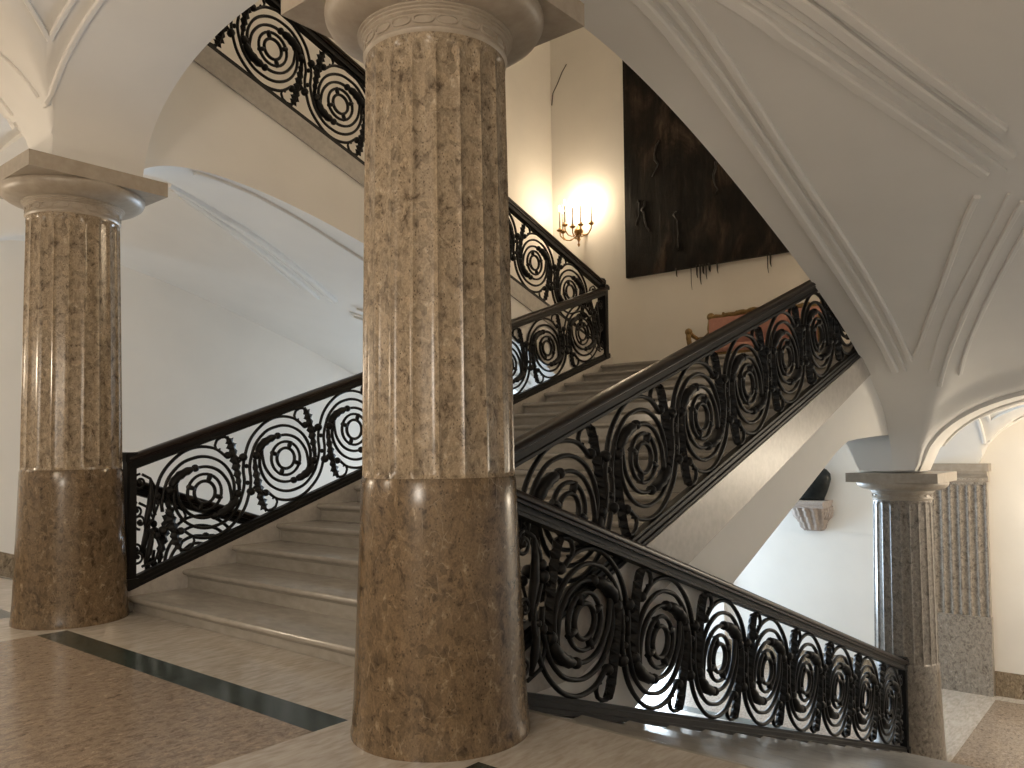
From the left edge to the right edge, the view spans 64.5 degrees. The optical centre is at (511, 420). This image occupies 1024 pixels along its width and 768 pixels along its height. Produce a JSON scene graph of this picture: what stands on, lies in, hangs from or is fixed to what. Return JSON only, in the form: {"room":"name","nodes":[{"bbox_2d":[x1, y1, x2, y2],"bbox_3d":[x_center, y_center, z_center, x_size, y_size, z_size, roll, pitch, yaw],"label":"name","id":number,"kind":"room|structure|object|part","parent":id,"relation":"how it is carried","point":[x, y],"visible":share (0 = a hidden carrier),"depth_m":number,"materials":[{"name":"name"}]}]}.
{"room":"historic interior","nodes":[
{"label":"historic interior","id":0,"kind":"room"},
{"bbox_2d":[0,0,258,176],"bbox_3d":[-4.134,-3.128,3.683,13.360,1.610,7.000,-2,-2,40],"label":"ceiling","id":1,"kind":"structure","parent":0,"point":[113,89],"depth_m":6.91,"materials":[{"name":"paint"}]},
{"bbox_2d":[0,0,104,129],"bbox_3d":[-3.702,-3.092,4.234,13.026,0.676,3.860,-2,-2,40],"label":"trim","id":2,"kind":"structure","parent":1,"relation":"attached to","point":[49,37],"depth_m":6.54,"materials":[{"name":"paint"}]},
{"bbox_2d":[0,0,553,578],"bbox_3d":[-5.346,-2.963,12.930,0.300,16.100,19.700,-2,-2,40],"label":"wall","id":3,"kind":"structure","parent":0,"point":[191,363],"depth_m":13.34,"materials":[{"name":"paint"}]},
{"bbox_2d":[0,552,13,577],"bbox_3d":[-5.149,3.268,12.618,0.030,3.220,19.700,-2,-2,40],"label":"baseboard","id":4,"kind":"structure","parent":3,"relation":"attached to","point":[6,559],"depth_m":10.78,"materials":[{"name":"beige stone"}]},
{"bbox_2d":[0,61,593,393],"bbox_3d":[-2.716,-1.505,12.392,4.350,4.670,8.680,-2,-2,40],"label":"ceiling","id":5,"kind":"structure","parent":0,"point":[203,125],"depth_m":10.16,"materials":[{"name":"paint"}]},
{"bbox_2d":[166,171,540,391],"bbox_3d":[-1.873,-1.468,11.741,2.162,2.364,6.962,-2,-2,40],"label":"trim","id":6,"kind":"structure","parent":5,"relation":"attached to","point":[241,234],"depth_m":10.38,"materials":[{"name":"paint"}]},
{"bbox_2d":[0,578,748,767],"bbox_3d":[-4.078,1.814,3.519,13.360,0.300,7.000,-2,-2,40],"label":"floor","id":7,"kind":"structure","parent":0,"point":[136,690],"depth_m":4.67,"materials":[{"name":"beige stone"}]},
{"bbox_2d":[0,149,167,630],"bbox_3d":[-4.006,-0.205,7.404,1.212,3.990,1.212,-2,-2,40],"label":"marble column","id":8,"kind":"structure","parent":7,"relation":"on","point":[70,566],"depth_m":7.08,"materials":[{"name":"stone"}]},
{"bbox_2d":[281,0,584,762],"bbox_3d":[-0.402,-0.344,4.423,1.212,3.990,1.212,-2,-2,40],"label":"marble column","id":9,"kind":"structure","parent":7,"relation":"on","point":[440,667],"depth_m":4.08,"materials":[{"name":"stone"}]},
{"bbox_2d":[128,343,888,706],"bbox_3d":[0.887,0.768,9.571,4.680,4.064,8.714,-2,-2,40],"label":"flight","id":10,"kind":"object","parent":7,"relation":"on","point":[290,583],"visible":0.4,"depth_m":7.68,"materials":[{"name":"stone"}]},
{"bbox_2d":[122,284,610,590],"bbox_3d":[-1.006,-0.385,10.962,0.148,4.143,8.432,-2,-2,40],"label":"balustrade","id":11,"kind":"object","parent":10,"relation":"on","point":[180,445],"visible":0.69,"depth_m":8.89,"materials":[{"name":"black metal"}]},
{"bbox_3d":[-3.636,0.950,7.719,0.132,1.299,0.132,-2,-2,40],"label":"newel post","id":12,"kind":"part","parent":11,"relation":"part of","materials":[{"name":"black metal"}]},
{"bbox_3d":[-3.148,0.733,8.320,0.114,0.967,1.101,-2,-2,40],"label":"scroll panel","id":13,"kind":"part","parent":11,"relation":"part of","materials":[{"name":"black metal"}]},
{"bbox_3d":[-2.530,0.419,9.082,0.114,0.967,1.101,-2,-2,40],"label":"scroll panel","id":14,"kind":"part","parent":11,"relation":"part of","materials":[{"name":"black metal"}]},
{"bbox_3d":[-1.912,0.104,9.844,0.114,0.967,1.101,-2,-2,40],"label":"scroll panel","id":15,"kind":"part","parent":11,"relation":"part of","materials":[{"name":"black metal"}]},
{"bbox_3d":[-1.015,-0.897,10.975,0.096,2.916,8.350,-2,-2,40],"label":"rail","id":16,"kind":"part","parent":11,"relation":"part of","materials":[{"name":"black metal"}]},
{"bbox_3d":[-1.015,-0.972,10.977,0.148,2.924,8.350,-2,-2,40],"label":"handrail","id":17,"kind":"part","parent":11,"relation":"part of","materials":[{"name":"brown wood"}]},
{"bbox_3d":[-0.058,-0.838,12.129,0.114,0.967,1.101,-2,-2,40],"label":"scroll panel","id":18,"kind":"part","parent":11,"relation":"part of","materials":[{"name":"black metal"}]},
{"bbox_3d":[0.560,-1.153,12.891,0.114,0.967,1.101,-2,-2,40],"label":"scroll panel","id":19,"kind":"part","parent":11,"relation":"part of","materials":[{"name":"black metal"}]},
{"bbox_3d":[1.178,-1.467,13.653,0.114,0.967,1.101,-2,-2,40],"label":"scroll panel","id":20,"kind":"part","parent":11,"relation":"part of","materials":[{"name":"black metal"}]},
{"bbox_3d":[1.625,-1.728,14.205,0.132,1.304,0.132,-2,-2,40],"label":"newel post","id":21,"kind":"part","parent":11,"relation":"part of","materials":[{"name":"black metal"}]},
{"bbox_2d":[514,280,860,650],"bbox_3d":[2.533,-0.521,8.058,0.148,4.143,8.396,-2,-2,40],"label":"balustrade","id":22,"kind":"object","parent":10,"relation":"on","point":[673,443],"visible":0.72,"depth_m":6.60,"materials":[{"name":"black metal"}]},
{"bbox_3d":[0.380,0.596,5.402,0.114,0.967,1.101,-2,-2,40],"label":"scroll panel","id":23,"kind":"part","parent":22,"relation":"part of","materials":[{"name":"black metal"}]},
{"bbox_3d":[0.998,0.282,6.164,0.114,0.967,1.101,-2,-2,40],"label":"scroll panel","id":24,"kind":"part","parent":22,"relation":"part of","materials":[{"name":"black metal"}]},
{"bbox_3d":[2.512,-1.108,8.059,0.148,2.924,8.350,-2,-2,40],"label":"handrail","id":25,"kind":"part","parent":22,"relation":"part of","materials":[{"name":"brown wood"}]},
{"bbox_3d":[2.513,-1.034,8.057,0.096,2.916,8.350,-2,-2,40],"label":"rail","id":26,"kind":"part","parent":22,"relation":"part of","materials":[{"name":"black metal"}]},
{"bbox_3d":[1.616,-0.032,6.926,0.114,0.967,1.101,-2,-2,40],"label":"scroll panel","id":27,"kind":"part","parent":22,"relation":"part of","materials":[{"name":"black metal"}]},
{"bbox_3d":[2.234,-0.346,7.688,0.114,0.967,1.101,-2,-2,40],"label":"scroll panel","id":28,"kind":"part","parent":22,"relation":"part of","materials":[{"name":"black metal"}]},
{"bbox_3d":[2.852,-0.660,8.449,0.114,0.967,1.101,-2,-2,40],"label":"scroll panel","id":29,"kind":"part","parent":22,"relation":"part of","materials":[{"name":"black metal"}]},
{"bbox_3d":[3.470,-0.975,9.211,0.114,0.967,1.101,-2,-2,40],"label":"scroll panel","id":30,"kind":"part","parent":22,"relation":"part of","materials":[{"name":"black metal"}]},
{"bbox_3d":[4.088,-1.289,9.973,0.114,0.967,1.101,-2,-2,40],"label":"scroll panel","id":31,"kind":"part","parent":22,"relation":"part of","materials":[{"name":"black metal"}]},
{"bbox_2d":[550,27,1023,694],"bbox_3d":[6.291,-2.984,16.279,13.960,16.100,0.300,-2,-2,40],"label":"wall","id":32,"kind":"structure","parent":0,"point":[826,576],"depth_m":17.30,"materials":[{"name":"paint"}]},
{"bbox_2d":[551,64,566,104],"bbox_3d":[1.183,-8.450,20.430,0.489,0.919,0.023,-2,-2,40],"label":"cable","id":33,"kind":"object","parent":32,"relation":"attached to","point":[566,64],"visible":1,"depth_m":20.46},
{"bbox_2d":[557,199,593,246],"bbox_3d":[1.518,-4.744,19.529,0.902,1.100,0.776,-1,-2,3],"label":"wall sconce","id":34,"kind":"object","parent":32,"relation":"attached to","point":[578,231],"visible":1,"depth_m":19.43,"materials":[{"name":"gold metal"}]},
{"bbox_2d":[559,211,560,227],"bbox_3d":[1.153,-4.840,19.604,0.038,0.445,0.038,-1,-2,-2],"label":"candle","id":35,"kind":"object","parent":34,"relation":"on","point":[559,211],"depth_m":19.59,"materials":[{"name":"white wax"}]},
{"bbox_3d":[1.382,-4.448,19.598,0.484,0.226,0.036,-1,-2,-2],"label":"arm","id":36,"kind":"part","parent":34,"relation":"part of","materials":[{"name":"gold metal"}]},
{"bbox_3d":[1.688,-4.465,19.698,0.230,0.550,0.470,-2,-2,40],"label":"stem","id":37,"kind":"part","parent":34,"relation":"part of","materials":[{"name":"gold metal"}]},
{"bbox_2d":[590,204,591,220],"bbox_3d":[1.882,-4.947,19.328,0.034,0.445,0.034,1,-3,-43],"label":"candle","id":38,"kind":"object","parent":34,"relation":"on","point":[590,204],"depth_m":19.32,"materials":[{"name":"white wax"}]},
{"bbox_2d":[622,60,788,286],"bbox_3d":[4.653,-5.747,17.410,5.200,5.666,0.147,-2,-2,40],"label":"painting","id":39,"kind":"object","parent":32,"relation":"attached to","point":[683,210],"visible":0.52,"depth_m":18.18,"materials":[{"name":"fabric"}]},
{"bbox_2d":[704,602,726,651],"bbox_3d":[4.179,2.962,17.614,0.910,3.950,0.120,-2,-2,40],"label":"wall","id":40,"kind":"structure","parent":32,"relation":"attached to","point":[721,606],"depth_m":17.31,"materials":[{"name":"paint"}]},
{"bbox_2d":[791,500,833,530],"bbox_3d":[5.828,1.874,15.962,0.850,0.620,0.600,-2,-2,40],"label":"wall bracket","id":41,"kind":"object","parent":32,"relation":"attached to","point":[811,515],"visible":0.97,"depth_m":15.87,"materials":[{"name":"stone"}]},
{"bbox_2d":[793,500,832,508],"bbox_3d":[5.825,1.634,15.970,0.760,0.140,0.600,-2,-2,40],"label":"shelf","id":42,"kind":"object","parent":41,"relation":"attached to","point":[801,504],"depth_m":15.74,"materials":[{"name":"stone"}]},
{"bbox_2d":[799,468,830,500],"bbox_3d":[5.875,0.963,16.062,0.840,1.205,0.370,-2,-2,40],"label":"bust","id":43,"kind":"object","parent":41,"relation":"on","point":[817,491],"visible":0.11,"depth_m":15.83,"materials":[{"name":"brown metal"}]},
{"bbox_2d":[835,531,872,534],"bbox_3d":[7.053,2.156,15.318,1.870,0.025,0.020,-2,-2,40],"label":"trim","id":44,"kind":"structure","parent":32,"relation":"attached to","point":[835,531],"depth_m":15.68,"materials":[{"name":"paint"}]},
{"bbox_2d":[729,639,1023,699],"bbox_3d":[8.013,4.581,14.459,8.840,0.420,0.030,-2,-2,40],"label":"baseboard","id":45,"kind":"structure","parent":32,"relation":"attached to","point":[1010,685],"depth_m":14.03,"materials":[{"name":"beige stone"}]},
{"bbox_2d":[928,463,994,696],"bbox_3d":[7.965,2.773,14.392,0.980,4.030,0.260,-2,-2,40],"label":"pilaster","id":46,"kind":"object","parent":32,"relation":"attached to","point":[960,509],"visible":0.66,"depth_m":14.35,"materials":[{"name":"stone"}]},
{"bbox_2d":[580,0,1023,470],"bbox_3d":[4.220,-1.774,6.655,4.360,4.670,8.680,-2,-2,40],"label":"ceiling","id":47,"kind":"structure","parent":0,"point":[900,202],"depth_m":6.92,"materials":[{"name":"paint"}]},
{"bbox_2d":[631,0,1023,386],"bbox_3d":[3.437,-1.678,7.208,1.882,2.364,7.179,-2,-2,40],"label":"trim","id":48,"kind":"structure","parent":47,"relation":"attached to","point":[744,9],"depth_m":6.14,"materials":[{"name":"paint"}]},
{"bbox_2d":[635,652,1023,767],"bbox_3d":[4.628,4.961,13.896,13.360,0.300,5.200,-2,-2,40],"label":"floor","id":49,"kind":"structure","parent":0,"point":[981,731],"depth_m":12.94,"materials":[{"name":"beige stone"}]},
{"bbox_2d":[528,709,975,767],"bbox_3d":[4.326,3.144,6.541,4.345,2.950,8.480,-2,-2,40],"label":"flight","id":50,"kind":"object","parent":49,"relation":"on","point":[739,749],"visible":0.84,"depth_m":5.41,"materials":[{"name":"stone"}]},
{"bbox_2d":[517,489,910,753],"bbox_3d":[2.657,2.457,7.872,0.148,4.017,8.416,-2,-2,40],"label":"balustrade","id":51,"kind":"object","parent":50,"relation":"on","point":[747,661],"visible":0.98,"depth_m":6.31,"materials":[{"name":"black metal"}]},
{"bbox_3d":[0.471,1.303,5.284,0.114,0.968,1.103,-2,-2,40],"label":"scroll panel","id":52,"kind":"part","parent":51,"relation":"part of","materials":[{"name":"black metal"}]},
{"bbox_3d":[1.100,1.641,6.028,0.114,0.968,1.103,-2,-2,40],"label":"scroll panel","id":53,"kind":"part","parent":51,"relation":"part of","materials":[{"name":"black metal"}]},
{"bbox_3d":[2.649,1.933,7.887,0.096,2.813,8.410,-2,-2,40],"label":"rail","id":54,"kind":"part","parent":51,"relation":"part of","materials":[{"name":"black metal"}]},
{"bbox_3d":[2.648,1.859,7.889,0.148,2.821,8.410,-2,-2,40],"label":"handrail","id":55,"kind":"part","parent":51,"relation":"part of","materials":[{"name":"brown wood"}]},
{"bbox_3d":[2.662,3.041,7.850,0.120,2.848,8.410,-2,-2,40],"label":"rail","id":56,"kind":"part","parent":51,"relation":"part of","materials":[{"name":"black metal"}]},
{"bbox_3d":[1.728,1.978,6.772,0.114,0.968,1.103,-2,-2,40],"label":"scroll panel","id":57,"kind":"part","parent":51,"relation":"part of","materials":[{"name":"black metal"}]},
{"bbox_3d":[2.357,2.315,7.516,0.114,0.968,1.103,-2,-2,40],"label":"scroll panel","id":58,"kind":"part","parent":51,"relation":"part of","materials":[{"name":"black metal"}]},
{"bbox_3d":[2.986,2.653,8.260,0.114,0.968,1.103,-2,-2,40],"label":"scroll panel","id":59,"kind":"part","parent":51,"relation":"part of","materials":[{"name":"black metal"}]},
{"bbox_3d":[3.614,2.990,9.004,0.114,0.968,1.103,-2,-2,40],"label":"scroll panel","id":60,"kind":"part","parent":51,"relation":"part of","materials":[{"name":"black metal"}]},
{"bbox_3d":[4.243,3.328,9.748,0.114,0.968,1.103,-2,-2,40],"label":"scroll panel","id":61,"kind":"part","parent":51,"relation":"part of","materials":[{"name":"black metal"}]},
{"bbox_3d":[4.871,3.665,10.492,0.114,0.968,1.103,-2,-2,40],"label":"scroll panel","id":62,"kind":"part","parent":51,"relation":"part of","materials":[{"name":"black metal"}]},
{"bbox_3d":[5.314,3.869,11.017,0.132,1.304,0.132,-2,-2,40],"label":"newel post","id":63,"kind":"part","parent":51,"relation":"part of","materials":[{"name":"black metal"}]},
{"bbox_2d":[845,471,956,760],"bbox_3d":[5.565,2.724,11.493,1.212,3.990,1.212,-2,-2,40],"label":"marble column","id":64,"kind":"structure","parent":49,"relation":"on","point":[905,594],"depth_m":11.16,"materials":[{"name":"stone"}]},
{"bbox_3d":[-2.633,3.414,12.297,4.305,2.950,8.480,-2,-2,40],"label":"flight","id":65,"kind":"object","parent":49,"relation":"on","visible":0},
{"bbox_2d":[136,481,259,568],"bbox_3d":[-1.063,2.600,10.949,0.148,4.017,8.416,-2,-2,40],"label":"balustrade","id":66,"kind":"object","parent":65,"relation":"on","point":[246,516],"visible":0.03,"depth_m":8.16,"materials":[{"name":"black metal"}]},
{"bbox_3d":[-3.249,1.447,8.361,0.114,0.968,1.103,-2,-2,40],"label":"scroll panel","id":67,"kind":"part","parent":66,"relation":"part of","materials":[{"name":"black metal"}]},
{"bbox_3d":[-1.071,2.077,10.964,0.096,2.813,8.410,-2,-2,40],"label":"rail","id":68,"kind":"part","parent":66,"relation":"part of","materials":[{"name":"black metal"}]},
{"bbox_3d":[-1.072,2.003,10.966,0.148,2.821,8.410,-2,-2,40],"label":"handrail","id":69,"kind":"part","parent":66,"relation":"part of","materials":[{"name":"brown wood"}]},
{"bbox_2d":[846,390,1023,471],"bbox_3d":[4.884,-0.032,14.439,13.360,1.690,4.220,-2,-2,40],"label":"ceiling","id":70,"kind":"structure","parent":0,"point":[967,446],"depth_m":11.59,"materials":[{"name":"paint"}]},
{"bbox_2d":[942,399,1023,446],"bbox_3d":[5.023,0.118,14.632,12.575,0.741,3.357,-2,-2,40],"label":"trim","id":71,"kind":"structure","parent":70,"relation":"attached to","point":[1018,403],"depth_m":11.54,"materials":[{"name":"paint"}]},
{"bbox_3d":[4.747,-0.901,14.314,13.360,0.161,4.620,-2,-2,40],"label":"floor","id":72,"kind":"structure","parent":0,"visible":0},
{"bbox_2d":[193,45,611,357],"bbox_3d":[-2.571,-2.437,12.596,4.370,3.107,8.305,-2,-2,40],"label":"stair stringer","id":73,"kind":"object","parent":72,"relation":"on","point":[208,59],"visible":0.09,"depth_m":9.34,"materials":[{"name":"stone"}]},
{"bbox_2d":[207,0,605,343],"bbox_3d":[-1.033,-3.296,11.238,0.148,4.062,8.269,-2,-2,40],"label":"balustrade","id":74,"kind":"object","parent":73,"relation":"on","point":[326,45],"visible":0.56,"depth_m":9.89,"materials":[{"name":"black metal"}]},
{"bbox_3d":[-3.337,-4.572,8.512,0.114,0.966,1.085,-2,-2,40],"label":"scroll panel","id":75,"kind":"part","parent":74,"relation":"part of","materials":[{"name":"black metal"}]},
{"bbox_3d":[-2.721,-4.228,9.240,0.114,0.966,1.085,-2,-2,40],"label":"scroll panel","id":76,"kind":"part","parent":74,"relation":"part of","materials":[{"name":"black metal"}]},
{"bbox_3d":[-2.105,-3.883,9.969,0.114,0.966,1.085,-2,-2,40],"label":"scroll panel","id":77,"kind":"part","parent":74,"relation":"part of","materials":[{"name":"black metal"}]},
{"bbox_3d":[-1.028,-3.893,11.272,0.148,2.866,8.180,-2,-2,40],"label":"handrail","id":78,"kind":"part","parent":74,"relation":"part of","materials":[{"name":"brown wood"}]},
{"bbox_3d":[-0.258,-2.850,12.154,0.114,0.966,1.085,-2,-2,40],"label":"scroll panel","id":79,"kind":"part","parent":74,"relation":"part of","materials":[{"name":"black metal"}]},
{"bbox_3d":[0.358,-2.505,12.883,0.114,0.966,1.085,-2,-2,40],"label":"scroll panel","id":80,"kind":"part","parent":74,"relation":"part of","materials":[{"name":"black metal"}]},
{"bbox_3d":[0.974,-2.161,13.611,0.114,0.966,1.085,-2,-2,40],"label":"scroll panel","id":81,"kind":"part","parent":74,"relation":"part of","materials":[{"name":"black metal"}]},
{"bbox_3d":[1.577,-1.857,14.325,0.132,1.304,0.132,-2,-2,40],"label":"newel post","id":82,"kind":"part","parent":74,"relation":"part of","materials":[{"name":"black metal"}]},
{"bbox_2d":[685,301,821,354],"bbox_3d":[4.993,-1.651,16.436,2.900,1.484,0.885,-2,-2,40],"label":"settee","id":83,"kind":"object","parent":72,"relation":"on","point":[716,321],"visible":0.32,"depth_m":16.79,"materials":[{"name":"fabric"}]},
{"bbox_3d":[3.957,-1.654,17.239,0.804,0.563,0.159,1,-2,-39],"label":"armrest","id":84,"kind":"part","parent":83,"relation":"part of","materials":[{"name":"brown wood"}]},
{"bbox_3d":[4.985,-1.344,16.412,2.800,0.140,0.720,-2,-2,40],"label":"seat rail","id":85,"kind":"part","parent":83,"relation":"part of","materials":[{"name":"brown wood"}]},
{"bbox_3d":[5.210,-1.872,16.709,2.580,1.029,0.195,-2,-2,40],"label":"frame","id":86,"kind":"part","parent":83,"relation":"part of","materials":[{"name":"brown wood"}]},
{"bbox_2d":[709,306,821,341],"bbox_3d":[5.170,-1.883,16.662,2.360,0.710,0.200,-2,-2,40],"label":"cushion","id":87,"kind":"object","parent":83,"relation":"on","point":[717,321],"depth_m":16.88,"materials":[{"name":"pink fabric"}]},
{"bbox_2d":[715,335,817,351],"bbox_3d":[4.964,-1.509,16.395,2.640,0.190,0.740,-2,-2,40],"label":"seat cushion","id":88,"kind":"object","parent":83,"relation":"on","point":[724,349],"depth_m":16.28,"materials":[{"name":"pink fabric"}]}
]}

